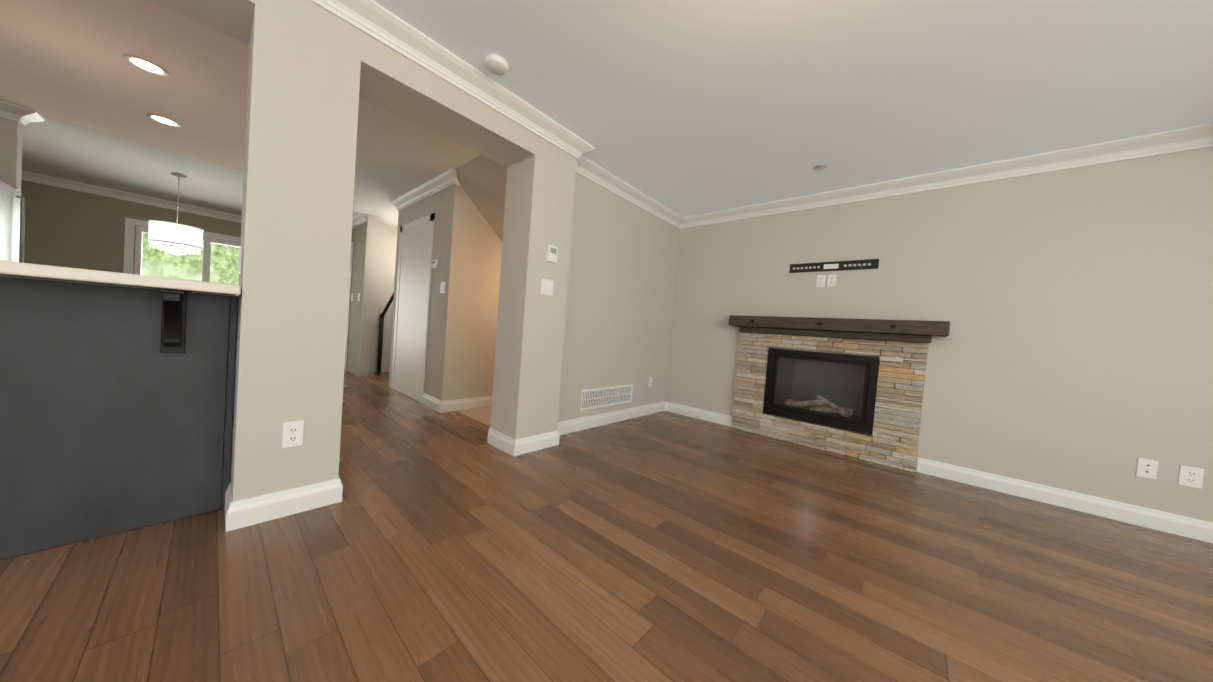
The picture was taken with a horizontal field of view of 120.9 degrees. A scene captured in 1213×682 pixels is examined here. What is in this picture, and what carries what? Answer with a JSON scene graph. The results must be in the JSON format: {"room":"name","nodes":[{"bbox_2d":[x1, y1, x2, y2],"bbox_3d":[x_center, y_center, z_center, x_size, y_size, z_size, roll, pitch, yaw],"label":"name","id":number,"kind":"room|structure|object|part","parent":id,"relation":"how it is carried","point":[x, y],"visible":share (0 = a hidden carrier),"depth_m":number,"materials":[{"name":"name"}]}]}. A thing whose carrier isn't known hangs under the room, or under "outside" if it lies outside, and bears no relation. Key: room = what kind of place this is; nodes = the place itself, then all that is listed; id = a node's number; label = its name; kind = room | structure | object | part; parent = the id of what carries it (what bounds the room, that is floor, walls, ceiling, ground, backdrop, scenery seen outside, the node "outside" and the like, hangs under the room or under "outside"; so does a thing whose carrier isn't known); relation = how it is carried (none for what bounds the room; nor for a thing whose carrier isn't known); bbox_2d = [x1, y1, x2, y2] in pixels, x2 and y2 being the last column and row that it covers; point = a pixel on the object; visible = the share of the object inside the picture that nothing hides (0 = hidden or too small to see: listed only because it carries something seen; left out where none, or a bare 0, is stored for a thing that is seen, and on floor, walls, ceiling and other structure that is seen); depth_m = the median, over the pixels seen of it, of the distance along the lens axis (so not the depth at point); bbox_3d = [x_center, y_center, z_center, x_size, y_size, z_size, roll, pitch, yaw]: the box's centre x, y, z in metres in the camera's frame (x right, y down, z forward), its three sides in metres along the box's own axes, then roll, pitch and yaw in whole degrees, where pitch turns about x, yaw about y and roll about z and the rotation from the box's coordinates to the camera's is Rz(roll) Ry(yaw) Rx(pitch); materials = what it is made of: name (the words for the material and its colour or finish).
{"room":"living room","nodes":[
{"label":"living room","id":0,"kind":"room"},
{"bbox_2d":[0,117,22,191],"bbox_3d":[-5.289,-0.732,2.632,0.120,2.440,0.790,6,2,41],"label":"wall","id":1,"kind":"structure","parent":0,"point":[11,134],"depth_m":2.85,"materials":[{"name":"beige paint"}]},
{"bbox_2d":[0,101,44,126],"bbox_3d":[-5.131,-1.890,2.604,0.219,0.105,0.889,6,2,41],"label":"crown molding","id":2,"kind":"structure","parent":1,"relation":"attached to","point":[22,116],"depth_m":2.84,"materials":[{"name":"white wood"}]},
{"bbox_2d":[0,275,238,506],"bbox_3d":[-2.328,0.261,1.046,0.109,1.000,1.620,6,2,41],"label":"wall","id":3,"kind":"structure","parent":0,"point":[228,349],"depth_m":1.60,"materials":[{"name":"grey paint"}]},
{"bbox_2d":[21,180,240,273],"bbox_3d":[-7.038,-0.939,5.203,0.150,2.440,2.660,6,2,41],"label":"wall","id":4,"kind":"structure","parent":0,"point":[65,227],"depth_m":4.77,"materials":[{"name":"green paint"}]},
{"bbox_2d":[21,170,241,222],"bbox_3d":[-6.521,-2.079,5.472,0.098,0.105,3.379,6,2,41],"label":"crown molding","id":5,"kind":"structure","parent":4,"relation":"attached to","point":[27,176],"depth_m":4.96,"materials":[{"name":"white wood"}]},
{"bbox_2d":[123,217,240,295],"bbox_3d":[-6.616,-0.742,5.664,0.127,2.085,1.570,6,2,41],"label":"window","id":6,"kind":"structure","parent":4,"relation":"in","point":[131,238],"depth_m":5.16,"materials":[{"name":"white"}]},
{"bbox_2d":[152,0,536,166],"bbox_3d":[-1.633,-1.522,1.445,0.357,0.244,3.034,6,2,41],"label":"wall","id":7,"kind":"structure","parent":0,"point":[396,83],"depth_m":1.96,"materials":[{"name":"beige paint"}]},
{"bbox_2d":[347,222,366,375],"bbox_3d":[-3.929,-0.711,5.486,0.780,2.440,0.120,6,2,41],"label":"wall","id":8,"kind":"structure","parent":0,"point":[357,280],"depth_m":5.41,"materials":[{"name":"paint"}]},
{"bbox_2d":[352,212,366,228],"bbox_3d":[-4.505,-1.937,5.888,2.359,0.105,0.098,6,2,41],"label":"crown molding","id":9,"kind":"structure","parent":8,"relation":"attached to","point":[359,218],"depth_m":5.27,"materials":[{"name":"white"}]},
{"bbox_2d":[359,214,376,375],"bbox_3d":[-3.627,-0.680,5.222,0.025,2.440,0.120,6,2,41],"label":"end cap","id":10,"kind":"object","parent":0,"point":[367,295],"visible":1,"depth_m":5.21,"materials":[{"name":"beige paint"}]},
{"bbox_2d":[368,222,397,372],"bbox_3d":[-3.479,-0.691,5.989,0.100,2.440,1.230,6,2,41],"label":"wall","id":11,"kind":"structure","parent":0,"point":[385,262],"depth_m":5.66,"materials":[{"name":"beige paint"}]},
{"bbox_2d":[231,0,576,501],"bbox_3d":[-1.054,-0.399,2.239,0.357,2.440,1.815,6,2,41],"label":"wall","id":12,"kind":"structure","parent":0,"point":[304,69],"depth_m":1.61,"materials":[{"name":"beige paint"}]},
{"bbox_2d":[238,247,241,273],"bbox_3d":[-1.661,-0.365,1.556,0.072,0.117,0.009,6,2,41],"label":"light switch","id":13,"kind":"object","parent":12,"relation":"attached to","point":[240,259],"visible":0.98,"depth_m":1.53,"materials":[{"name":"white plastic"}]},
{"bbox_2d":[224,476,342,531],"bbox_3d":[-1.612,0.738,1.719,0.374,0.118,0.397,6,2,41],"label":"baseboard","id":14,"kind":"structure","parent":12,"relation":"attached to","point":[255,510],"depth_m":1.57,"materials":[{"name":"white wood"}]},
{"bbox_2d":[282,420,303,447],"bbox_3d":[-1.456,0.433,1.596,0.008,0.117,0.072,6,2,41],"label":"outlet","id":15,"kind":"object","parent":12,"relation":"attached to","point":[292,434],"visible":1,"depth_m":1.59,"materials":[{"name":"white plastic"}]},
{"bbox_2d":[310,0,594,167],"bbox_3d":[-1.812,-1.588,0.887,0.100,0.105,5.114,6,2,41],"label":"crown molding","id":16,"kind":"structure","parent":12,"relation":"attached to","point":[380,23],"depth_m":1.95,"materials":[{"name":"white wood"}]},
{"bbox_2d":[487,428,509,453],"bbox_3d":[-0.825,0.771,2.656,0.330,0.118,0.016,6,2,41],"label":"baseboard","id":17,"kind":"structure","parent":12,"relation":"attached to","point":[507,444],"depth_m":2.65,"materials":[{"name":"white wood"}]},
{"bbox_2d":[509,428,561,455],"bbox_3d":[-0.547,0.791,2.691,0.044,0.118,0.435,6,2,41],"label":"baseboard","id":18,"kind":"structure","parent":12,"relation":"attached to","point":[520,446],"depth_m":2.65,"materials":[{"name":"white wood"}]},
{"bbox_2d":[541,279,553,295],"bbox_3d":[-0.455,-0.412,2.642,0.009,0.117,0.115,6,2,41],"label":"light switch","id":19,"kind":"object","parent":12,"relation":"attached to","point":[546,287],"visible":1,"depth_m":2.64,"materials":[{"name":"white plastic"}]},
{"bbox_2d":[547,245,557,262],"bbox_3d":[-0.416,-0.668,2.644,0.025,0.120,0.085,6,2,41],"label":"thermostat","id":20,"kind":"object","parent":12,"relation":"attached to","point":[552,253],"visible":1,"depth_m":2.63,"materials":[{"name":"white plastic"}]},
{"bbox_2d":[388,185,465,400],"bbox_3d":[-2.193,-0.539,4.101,1.630,2.440,0.120,6,2,41],"label":"wall","id":21,"kind":"structure","parent":0,"point":[447,206],"depth_m":3.62,"materials":[{"name":"beige paint"}]},
{"bbox_2d":[391,213,434,403],"bbox_3d":[-2.367,-0.393,4.156,1.020,2.120,0.015,6,2,41],"label":"door","id":22,"kind":"structure","parent":21,"relation":"attached to","point":[412,305],"depth_m":4.11,"materials":[{"name":"white wood"}]},
{"bbox_2d":[391,168,461,211],"bbox_3d":[-2.107,-1.700,3.991,1.729,0.105,0.199,6,2,41],"label":"crown molding","id":23,"kind":"structure","parent":21,"relation":"attached to","point":[444,180],"depth_m":3.82,"materials":[{"name":"white wood"}]},
{"bbox_2d":[431,260,437,268],"bbox_3d":[-1.867,-0.835,3.731,0.100,0.085,0.025,6,2,41],"label":"thermostat","id":24,"kind":"object","parent":21,"relation":"attached to","point":[434,263],"visible":1,"depth_m":3.71,"materials":[{"name":"white plastic"}]},
{"bbox_2d":[440,282,445,292],"bbox_3d":[-1.717,-0.559,3.600,0.115,0.117,0.009,6,2,41],"label":"light switch","id":25,"kind":"object","parent":21,"relation":"attached to","point":[442,287],"visible":1,"depth_m":3.60,"materials":[{"name":"white plastic"}]},
{"bbox_2d":[453,194,501,399],"bbox_3d":[-0.872,-0.449,4.473,0.120,2.440,2.180,6,2,41],"label":"wall","id":26,"kind":"structure","parent":0,"point":[478,304],"depth_m":3.77,"materials":[{"name":"beige paint"}]},
{"bbox_2d":[422,393,491,412],"bbox_3d":[-1.126,0.693,4.561,0.477,0.118,2.317,6,2,41],"label":"baseboard","id":27,"kind":"structure","parent":26,"relation":"attached to","point":[433,403],"depth_m":3.71,"materials":[{"name":"white wood"}]},
{"bbox_2d":[455,155,506,241],"bbox_3d":[-0.460,-0.604,4.001,1.093,2.039,2.360,6,2,41],"label":"ceiling slope","id":28,"kind":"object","parent":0,"point":[482,180],"depth_m":3.37,"materials":[{"name":"beige paint"}]},
{"bbox_2d":[0,365,1212,681],"bbox_3d":[-2.638,0.720,2.770,13.500,0.060,7.600,6,2,41],"label":"floor","id":29,"kind":"structure","parent":0,"point":[458,547],"depth_m":1.35,"materials":[{"name":"brown wood"}]},
{"bbox_2d":[0,180,24,262],"bbox_3d":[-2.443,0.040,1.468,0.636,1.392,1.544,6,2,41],"label":"refrigerator","id":30,"kind":"object","parent":29,"relation":"on","point":[12,217],"visible":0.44,"depth_m":1.25,"materials":[{"name":"metal"}]},
{"bbox_2d":[0,260,240,558],"bbox_3d":[-2.239,0.248,0.968,0.403,1.040,1.612,6,2,41],"label":"kitchen island","id":31,"kind":"object","parent":29,"relation":"on","point":[114,400],"depth_m":1.34,"materials":[{"name":"wood"}]},
{"bbox_2d":[377,292,393,372],"bbox_3d":[-3.245,-0.316,5.260,1.261,1.769,0.060,6,2,41],"label":"handrail","id":32,"kind":"object","parent":29,"relation":"on","point":[380,343],"visible":0.69,"depth_m":5.64,"materials":[{"name":"black"}]},
{"bbox_2d":[456,406,490,425],"bbox_3d":[-0.501,0.812,4.117,1.095,0.003,2.160,6,2,41],"label":"floor","id":33,"kind":"structure","parent":29,"relation":"on","point":[482,415],"depth_m":3.58,"materials":[{"name":"beige"}]},
{"bbox_2d":[729,315,949,471],"bbox_3d":[2.114,0.411,3.402,1.700,1.237,0.628,6,2,41],"label":"fireplace","id":34,"kind":"object","parent":29,"relation":"on","point":[837,391],"visible":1,"depth_m":3.24,"materials":[{"name":"stone"}]},
{"bbox_3d":[2.029,0.439,3.323,0.733,0.489,0.003,6,2,41],"label":"glass","id":35,"kind":"part","parent":34,"relation":"part of","materials":[{"name":"glass"}]},
{"bbox_3d":[2.025,0.449,3.320,0.909,0.685,0.058,6,2,41],"label":"frame","id":36,"kind":"part","parent":34,"relation":"part of","materials":[{"name":"black metal"}]},
{"bbox_2d":[0,0,1212,226],"bbox_3d":[-2.449,-1.772,2.699,13.500,0.060,7.600,6,2,41],"label":"ceiling","id":37,"kind":"structure","parent":0,"point":[684,108],"depth_m":2.05,"materials":[{"name":"paint"}]},
{"bbox_2d":[123,54,168,75],"bbox_3d":[-2.941,-1.762,2.198,0.176,0.005,0.176,6,2,41],"label":"recessed light","id":38,"kind":"object","parent":37,"relation":"in","point":[145,65],"visible":1,"depth_m":2.19,"materials":[{"name":"white"}]},
{"bbox_2d":[147,113,180,126],"bbox_3d":[-3.685,-1.837,2.862,0.176,0.005,0.176,6,2,41],"label":"recessed light","id":39,"kind":"object","parent":37,"relation":"in","point":[163,120],"visible":0.98,"depth_m":2.86,"materials":[{"name":"white"}]},
{"bbox_2d":[148,172,203,248],"bbox_3d":[-5.128,-1.567,4.108,0.414,0.835,0.414,6,2,41],"label":"dining chandelier","id":40,"kind":"object","parent":37,"relation":"hanging from","point":[178,175],"depth_m":4.01,"materials":[{"name":"white fabric"}]},
{"bbox_2d":[149,241,200,254],"bbox_3d":[-5.164,-1.088,4.121,0.390,0.114,0.384,6,2,41],"label":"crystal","id":41,"kind":"object","parent":40,"relation":"hanging from","point":[170,249],"visible":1,"depth_m":4.10,"materials":[{"name":"white"}]},
{"bbox_3d":[-5.150,-1.268,4.116,0.410,0.232,0.410,6,2,41],"label":"dining chandelier shade","id":42,"kind":"part","parent":40,"relation":"part of","materials":[{"name":"white fabric"}]},
{"bbox_2d":[485,54,507,75],"bbox_3d":[-0.625,-1.563,1.951,0.128,0.035,0.128,6,2,41],"label":"smoke detector","id":43,"kind":"object","parent":37,"relation":"attached to","point":[495,64],"visible":1,"depth_m":1.93,"materials":[{"name":"white plastic"}]},
{"bbox_2d":[813,165,825,170],"bbox_3d":[1.754,-1.421,2.830,0.090,0.009,0.090,6,2,41],"label":"detector","id":44,"kind":"object","parent":37,"relation":"attached to","point":[820,168],"visible":1,"depth_m":2.82,"materials":[{"name":"white plastic"}]},
{"bbox_2d":[558,173,678,421],"bbox_3d":[0.174,-0.350,3.788,0.175,2.440,2.135,6,2,41],"label":"wall","id":45,"kind":"structure","parent":0,"point":[620,288],"depth_m":3.55,"materials":[{"name":"beige paint"}]},
{"bbox_2d":[580,384,632,410],"bbox_3d":[0.022,0.578,3.579,0.009,0.200,0.813,6,2,41],"label":"air vent","id":46,"kind":"object","parent":45,"relation":"in","point":[602,397],"visible":1,"depth_m":3.54,"materials":[{"name":"white plastic"}]},
{"bbox_2d":[557,401,666,434],"bbox_3d":[0.116,0.813,3.695,0.034,0.118,1.983,6,2,41],"label":"baseboard","id":47,"kind":"structure","parent":45,"relation":"attached to","point":[569,426],"depth_m":3.59,"materials":[{"name":"white wood"}]},
{"bbox_2d":[576,164,685,227],"bbox_3d":[0.292,-1.505,3.563,0.120,0.105,1.884,6,2,41],"label":"crown molding","id":48,"kind":"structure","parent":45,"relation":"attached to","point":[598,175],"depth_m":3.51,"materials":[{"name":"white"}]},
{"bbox_2d":[648,377,651,386],"bbox_3d":[0.531,0.491,4.152,0.008,0.117,0.072,6,2,41],"label":"electrical outlet","id":49,"kind":"object","parent":45,"relation":"attached to","point":[650,382],"visible":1,"depth_m":4.14,"materials":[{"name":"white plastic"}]},
{"bbox_2d":[665,147,1212,521],"bbox_3d":[2.303,-0.172,3.245,6.540,2.440,0.150,6,2,41],"label":"wall","id":50,"kind":"structure","parent":0,"point":[1073,351],"depth_m":2.49,"materials":[{"name":"beige paint"}]},
{"bbox_2d":[666,402,731,426],"bbox_3d":[1.098,0.874,4.143,0.862,0.118,0.016,6,2,41],"label":"baseboard","id":51,"kind":"structure","parent":50,"relation":"attached to","point":[723,419],"depth_m":4.12,"materials":[{"name":"white wood"}]},
{"bbox_2d":[816,275,825,286],"bbox_3d":[2.086,-0.585,3.343,0.072,0.117,0.008,6,2,41],"label":"outlet","id":52,"kind":"object","parent":50,"relation":"attached to","point":[820,280],"visible":1,"depth_m":3.34,"materials":[{"name":"white plastic"}]},
{"bbox_2d":[827,274,836,286],"bbox_3d":[2.153,-0.578,3.282,0.072,0.117,0.011,6,2,41],"label":"outlet","id":53,"kind":"object","parent":50,"relation":"attached to","point":[831,280],"visible":1,"depth_m":3.28,"materials":[{"name":"white plastic"}]},
{"bbox_2d":[789,259,878,272],"bbox_3d":[2.149,-0.715,3.288,0.720,0.085,0.015,6,2,41],"label":"bracket","id":54,"kind":"object","parent":50,"relation":"attached to","point":[841,265],"visible":1,"depth_m":3.26,"materials":[{"name":"black metal"}]},
{"bbox_2d":[678,123,1212,228],"bbox_3d":[2.250,-1.345,3.169,3.600,0.105,0.098,6,2,41],"label":"crown molding","id":55,"kind":"structure","parent":50,"relation":"attached to","point":[1200,136],"depth_m":2.58,"materials":[{"name":"white wood"}]},
{"bbox_2d":[916,457,1212,543],"bbox_3d":[3.539,1.121,2.009,2.566,0.118,0.016,6,2,41],"label":"baseboard","id":56,"kind":"structure","parent":50,"relation":"attached to","point":[1189,527],"depth_m":2.32,"materials":[{"name":"white wood"}]},
{"bbox_2d":[1136,458,1158,478],"bbox_3d":[3.391,0.800,2.153,0.072,0.117,0.011,6,2,41],"label":"electrical outlet","id":57,"kind":"object","parent":50,"relation":"attached to","point":[1147,468],"visible":1,"depth_m":2.15,"materials":[{"name":"white plastic"}]},
{"bbox_2d":[1178,465,1203,488],"bbox_3d":[3.502,0.814,2.058,0.076,0.117,0.008,6,2,41],"label":"electrical outlet","id":58,"kind":"object","parent":50,"relation":"attached to","point":[1191,476],"visible":1,"depth_m":2.06,"materials":[{"name":"white plastic"}]},
{"bbox_3d":[-4.426,-1.781,5.959,0.750,0.410,0.120,6,2,41],"label":"wall","id":59,"kind":"structure","parent":0,"visible":0},
{"bbox_2d":[344,242,353,369],"bbox_3d":[-4.561,-0.604,5.941,0.900,2.105,0.015,6,2,41],"label":"door frame","id":60,"kind":"structure","parent":59,"relation":"attached to","point":[349,298],"depth_m":5.66,"materials":[{"name":"white wood"}]},
{"label":"outside","id":61,"kind":"structure","parent":0,"visible":0},
{"bbox_2d":[141,232,239,295],"bbox_3d":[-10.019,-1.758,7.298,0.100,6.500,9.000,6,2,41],"label":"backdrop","id":62,"kind":"structure","parent":61,"point":[178,263],"depth_m":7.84,"materials":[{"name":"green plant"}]}
]}

